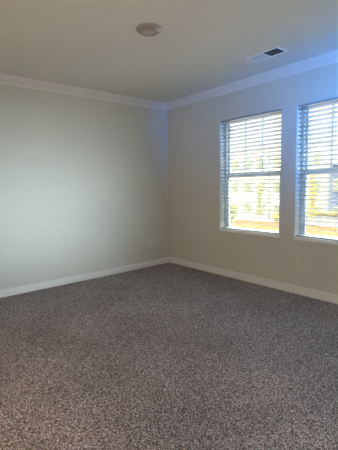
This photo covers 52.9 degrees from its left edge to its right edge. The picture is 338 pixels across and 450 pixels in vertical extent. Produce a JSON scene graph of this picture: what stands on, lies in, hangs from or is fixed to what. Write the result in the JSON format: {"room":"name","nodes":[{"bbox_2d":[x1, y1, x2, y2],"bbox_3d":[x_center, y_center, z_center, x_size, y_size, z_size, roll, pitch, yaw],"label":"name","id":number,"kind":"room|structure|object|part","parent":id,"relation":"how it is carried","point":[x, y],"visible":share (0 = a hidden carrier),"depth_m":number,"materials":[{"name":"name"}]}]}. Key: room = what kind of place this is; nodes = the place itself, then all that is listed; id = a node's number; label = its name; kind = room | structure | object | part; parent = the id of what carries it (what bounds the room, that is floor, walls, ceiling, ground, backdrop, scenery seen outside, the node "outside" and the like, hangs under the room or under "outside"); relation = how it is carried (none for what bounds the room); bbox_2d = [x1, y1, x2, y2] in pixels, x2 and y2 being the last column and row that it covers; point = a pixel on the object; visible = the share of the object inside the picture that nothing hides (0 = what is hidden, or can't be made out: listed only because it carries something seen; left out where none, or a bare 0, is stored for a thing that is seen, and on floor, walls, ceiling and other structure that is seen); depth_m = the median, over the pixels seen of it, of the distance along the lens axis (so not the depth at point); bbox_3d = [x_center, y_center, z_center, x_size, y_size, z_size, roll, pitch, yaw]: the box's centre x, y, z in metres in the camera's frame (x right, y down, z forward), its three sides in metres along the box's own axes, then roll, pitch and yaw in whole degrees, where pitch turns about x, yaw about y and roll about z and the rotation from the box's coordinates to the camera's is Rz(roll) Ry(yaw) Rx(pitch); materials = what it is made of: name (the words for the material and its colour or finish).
{"room":"empty bedroom","nodes":[
{"label":"empty bedroom","id":0,"kind":"room"},
{"bbox_2d":[0,84,169,289],"bbox_3d":[-1.898,-0.507,4.485,4.780,2.890,0.180,-7,9,-39],"label":"wall","id":1,"kind":"structure","parent":0,"point":[84,182],"depth_m":4.85,"materials":[{"name":"beige paint"}]},
{"bbox_2d":[0,73,166,110],"bbox_3d":[-1.773,-1.790,4.293,4.600,0.103,0.078,-7,9,-39],"label":"trim","id":2,"kind":"structure","parent":1,"relation":"attached to","point":[5,79],"depth_m":4.70,"materials":[{"name":"white paint"}]},
{"bbox_2d":[0,257,169,297],"bbox_3d":[-1.739,0.827,4.623,4.600,0.103,0.014,-7,9,-39],"label":"baseboard","id":3,"kind":"structure","parent":1,"relation":"attached to","point":[101,273],"depth_m":4.96,"materials":[{"name":"white paint"}]},
{"bbox_2d":[0,0,337,102],"bbox_3d":[-0.070,-1.763,2.240,4.960,0.250,5.760,-7,9,-39],"label":"ceiling","id":4,"kind":"structure","parent":0,"point":[201,45],"depth_m":3.23,"materials":[{"name":"paint"}]},
{"bbox_2d":[136,23,161,36],"bbox_3d":[-0.176,-1.703,2.983,0.224,0.038,0.224,-7,9,-39],"label":"recessed light","id":5,"kind":"object","parent":4,"relation":"in","point":[145,29],"visible":1,"depth_m":2.94,"materials":[{"name":"silver metal"}]},
{"bbox_2d":[246,46,287,62],"bbox_3d":[1.042,-1.818,3.629,0.200,0.009,0.400,-7,9,-39],"label":"ceiling vent","id":6,"kind":"object","parent":4,"relation":"in","point":[275,51],"visible":1,"depth_m":3.61,"materials":[{"name":"white metal"}]},
{"bbox_2d":[167,62,337,294],"bbox_3d":[1.794,-0.518,3.929,0.180,2.890,5.760,-7,9,-39],"label":"wall","id":7,"kind":"structure","parent":0,"point":[195,173],"depth_m":4.76,"materials":[{"name":"beige paint"}]},
{"bbox_2d":[220,111,281,237],"bbox_3d":[1.132,-0.677,4.681,0.181,1.603,1.002,-7,9,-39],"label":"window","id":8,"kind":"structure","parent":7,"relation":"in","point":[269,173],"depth_m":4.83,"materials":[{"name":"white plastic"}]},
{"bbox_3d":[1.148,0.099,4.771,0.181,0.040,1.002,-7,9,-39],"label":"sill","id":9,"kind":"part","parent":8,"relation":"part of","materials":[{"name":"white stone"}]},
{"bbox_2d":[221,109,281,233],"bbox_3d":[1.102,-0.694,4.654,0.080,1.560,0.990,-7,9,-39],"label":"window blind","id":10,"kind":"object","parent":8,"relation":"attached to","point":[278,110],"visible":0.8,"depth_m":4.62,"materials":[{"name":"white plastic"}]},
{"bbox_3d":[0.873,-0.715,4.938,0.068,1.517,0.002,-7,9,-39],"label":"ladder cord","id":11,"kind":"part","parent":10,"relation":"part of","materials":[{"name":"white fabric"}]},
{"bbox_3d":[1.107,-0.688,4.659,0.068,1.517,0.002,-7,9,-39],"label":"ladder cord","id":12,"kind":"part","parent":10,"relation":"part of","materials":[{"name":"white fabric"}]},
{"bbox_3d":[1.122,0.072,4.747,0.062,0.015,0.990,-7,9,-39],"label":"rail","id":13,"kind":"part","parent":10,"relation":"part of","materials":[{"name":"white plastic"}]},
{"bbox_3d":[1.091,-1.460,4.569,0.060,0.019,0.990,-7,9,-39],"label":"head rail","id":14,"kind":"part","parent":10,"relation":"part of","materials":[{"name":"white plastic"}]},
{"bbox_3d":[1.341,-0.660,4.380,0.068,1.517,0.002,-7,9,-39],"label":"ladder cord","id":15,"kind":"part","parent":10,"relation":"part of","materials":[{"name":"white fabric"}]},
{"bbox_3d":[1.177,-1.073,4.680,0.026,0.798,0.918,-7,9,-39],"label":"sash","id":16,"kind":"part","parent":8,"relation":"part of","materials":[{"name":"white plastic"}]},
{"bbox_3d":[1.169,-0.327,4.747,0.026,0.791,0.918,-7,9,-39],"label":"sash","id":17,"kind":"part","parent":8,"relation":"part of","materials":[{"name":"white plastic"}]},
{"bbox_2d":[166,49,337,110],"bbox_3d":[1.668,-1.791,3.697,0.078,0.103,5.400,-7,9,-39],"label":"trim","id":18,"kind":"structure","parent":7,"relation":"attached to","point":[331,57],"depth_m":4.28,"materials":[{"name":"white paint"}]},
{"bbox_2d":[170,257,337,303],"bbox_3d":[1.747,0.825,4.022,0.014,0.103,5.400,-7,9,-39],"label":"baseboard","id":19,"kind":"structure","parent":7,"relation":"attached to","point":[312,293],"depth_m":4.58,"materials":[{"name":"white paint"}]},
{"bbox_2d":[294,100,337,244],"bbox_3d":[1.906,-0.586,3.758,0.181,1.603,1.002,-7,9,-39],"label":"window","id":20,"kind":"structure","parent":7,"relation":"in","point":[301,231],"depth_m":4.09,"materials":[{"name":"white plastic"}]},
{"bbox_3d":[1.922,0.190,3.849,0.181,0.040,1.002,-7,9,-39],"label":"sill","id":21,"kind":"part","parent":20,"relation":"part of","materials":[{"name":"white stone"}]},
{"bbox_2d":[295,97,337,240],"bbox_3d":[1.876,-0.603,3.732,0.080,1.560,0.990,-7,9,-39],"label":"window blind","id":22,"kind":"object","parent":20,"relation":"attached to","point":[335,98],"visible":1,"depth_m":3.91,"materials":[{"name":"white plastic"}]},
{"bbox_3d":[1.647,-0.624,4.015,0.068,1.517,0.002,-7,9,-39],"label":"ladder cord","id":23,"kind":"part","parent":22,"relation":"part of","materials":[{"name":"white fabric"}]},
{"bbox_3d":[1.897,0.164,3.825,0.062,0.015,0.990,-7,9,-39],"label":"rail","id":24,"kind":"part","parent":22,"relation":"part of","materials":[{"name":"white plastic"}]},
{"bbox_3d":[1.865,-1.369,3.646,0.060,0.019,0.990,-7,9,-39],"label":"head rail","id":25,"kind":"part","parent":22,"relation":"part of","materials":[{"name":"white plastic"}]},
{"bbox_3d":[1.944,-0.236,3.825,0.026,0.791,0.918,-7,9,-39],"label":"sash","id":26,"kind":"part","parent":20,"relation":"part of","materials":[{"name":"white plastic"}]},
{"bbox_3d":[1.951,-0.982,3.757,0.026,0.798,0.918,-7,9,-39],"label":"sash","id":27,"kind":"part","parent":20,"relation":"part of","materials":[{"name":"white plastic"}]},
{"bbox_3d":[-0.009,1.207,2.587,4.960,0.248,5.760,-7,9,-39],"label":"floor","id":28,"kind":"structure","parent":0,"visible":0},
{"bbox_2d":[0,263,337,449],"bbox_3d":[-0.012,1.079,2.572,4.598,0.007,5.398,-7,9,-39],"label":"carpet","id":29,"kind":"object","parent":28,"relation":"on","point":[168,356],"visible":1,"depth_m":2.60,"materials":[{"name":"grey carpet"}]},
{"label":"outside","id":30,"kind":"structure","parent":0,"visible":0},
{"bbox_2d":[233,220,337,236],"bbox_3d":[15.999,1.704,21.505,15.900,0.120,42.900,-7,9,-39],"label":"dirt lot","id":31,"kind":"structure","parent":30,"point":[237,223],"depth_m":33.94,"materials":[{"name":"orange soil"}]},
{"bbox_2d":[256,177,262,221],"bbox_3d":[10.460,-2.936,39.290,0.820,5.243,0.761,3,8,35],"label":"street tree","id":32,"kind":"object","parent":31,"relation":"on","point":[259,185],"visible":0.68,"depth_m":39.20,"materials":[{"name":"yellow plant"}]},
{"bbox_2d":[307,175,316,226],"bbox_3d":[14.335,-2.510,34.021,0.900,5.458,1.027,-2,7,-5],"label":"street tree","id":33,"kind":"object","parent":31,"relation":"on","point":[312,180],"visible":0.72,"depth_m":33.91,"materials":[{"name":"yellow plant"}]},
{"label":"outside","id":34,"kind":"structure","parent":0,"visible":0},
{"bbox_3d":[21.549,-0.833,43.652,79.000,0.400,110.000,-7,9,-39],"label":"lawn","id":35,"kind":"structure","parent":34,"visible":0},
{"bbox_2d":[231,202,236,221],"bbox_3d":[7.402,-1.606,40.117,1.319,2.535,1.336,0,7,8],"label":"street tree","id":36,"kind":"object","parent":35,"relation":"on","point":[232,203],"visible":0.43,"depth_m":40.03,"materials":[{"name":"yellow plant"}]},
{"bbox_2d":[231,142,337,218],"bbox_3d":[13.228,-5.733,47.507,9.310,8.780,22.820,-7,9,-39],"label":"trees","id":37,"kind":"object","parent":35,"relation":"on","point":[250,205],"visible":0.28,"depth_m":41.90,"materials":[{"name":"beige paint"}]},
{"bbox_3d":[8.864,-8.023,45.385,0.030,1.200,0.900,-7,9,-39],"label":"pane","id":38,"kind":"part","parent":37,"relation":"part of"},
{"bbox_3d":[8.925,-5.094,45.727,0.030,1.200,0.900,-7,9,-39],"label":"pane","id":39,"kind":"part","parent":37,"relation":"part of","materials":[{"name":"clear glass"}]},
{"bbox_3d":[10.425,-2.142,44.333,0.030,1.200,0.600,-7,9,-39],"label":"pane","id":40,"kind":"part","parent":37,"relation":"part of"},
{"bbox_3d":[13.059,-4.604,40.800,0.030,1.200,0.900,-7,9,-39],"label":"pane","id":41,"kind":"part","parent":37,"relation":"part of","materials":[{"name":"clear glass"}]},
{"bbox_3d":[13.117,-1.824,41.125,0.030,1.200,0.900,-7,9,-39],"label":"pane","id":42,"kind":"part","parent":37,"relation":"part of","materials":[{"name":"clear glass"}]},
{"bbox_3d":[12.999,-7.534,40.459,0.030,1.200,0.900,-7,9,-39],"label":"pane","id":43,"kind":"part","parent":37,"relation":"part of","materials":[{"name":"clear glass"}]},
{"bbox_3d":[16.104,-4.244,37.172,0.030,1.200,0.800,-7,9,-39],"label":"pane","id":44,"kind":"part","parent":37,"relation":"part of","materials":[{"name":"clear glass"}]},
{"bbox_3d":[16.043,-7.174,36.831,0.030,1.200,0.800,-7,9,-39],"label":"pane","id":45,"kind":"part","parent":37,"relation":"part of","materials":[{"name":"clear glass"}]},
{"bbox_2d":[327,161,337,216],"bbox_3d":[23.476,-3.286,34.126,9.700,6.600,10.950,-7,9,-39],"label":"house","id":46,"kind":"structure","parent":35,"relation":"on","point":[333,166],"depth_m":34.87,"materials":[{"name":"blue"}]},
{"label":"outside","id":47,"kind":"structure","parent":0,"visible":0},
{"bbox_2d":[233,217,331,226],"bbox_3d":[11.246,-0.395,41.595,2.700,0.430,80.000,-7,9,-39],"label":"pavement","id":48,"kind":"structure","parent":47,"point":[241,218],"depth_m":42.41,"materials":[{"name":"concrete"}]},
{"bbox_2d":[271,213,278,221],"bbox_3d":[12.292,-0.867,39.242,0.848,1.162,1.008,-4,7,-20],"label":"bush","id":49,"kind":"object","parent":48,"relation":"on","point":[277,215],"visible":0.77,"depth_m":39.08,"materials":[{"name":"yellow plant"}]},
{"bbox_2d":[306,215,337,226],"bbox_3d":[17.797,-0.214,32.840,0.600,0.970,10.200,-7,9,-39],"label":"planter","id":50,"kind":"object","parent":48,"relation":"on","point":[314,219],"visible":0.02,"depth_m":34.75,"materials":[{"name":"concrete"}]},
{"bbox_2d":[306,211,337,216],"bbox_3d":[17.836,-0.939,32.702,0.604,0.607,9.954,-7,9,-39],"label":"hedge","id":51,"kind":"object","parent":50,"relation":"in","point":[316,214],"visible":0.56,"depth_m":34.78,"materials":[{"name":"yellow plant"}]}
]}

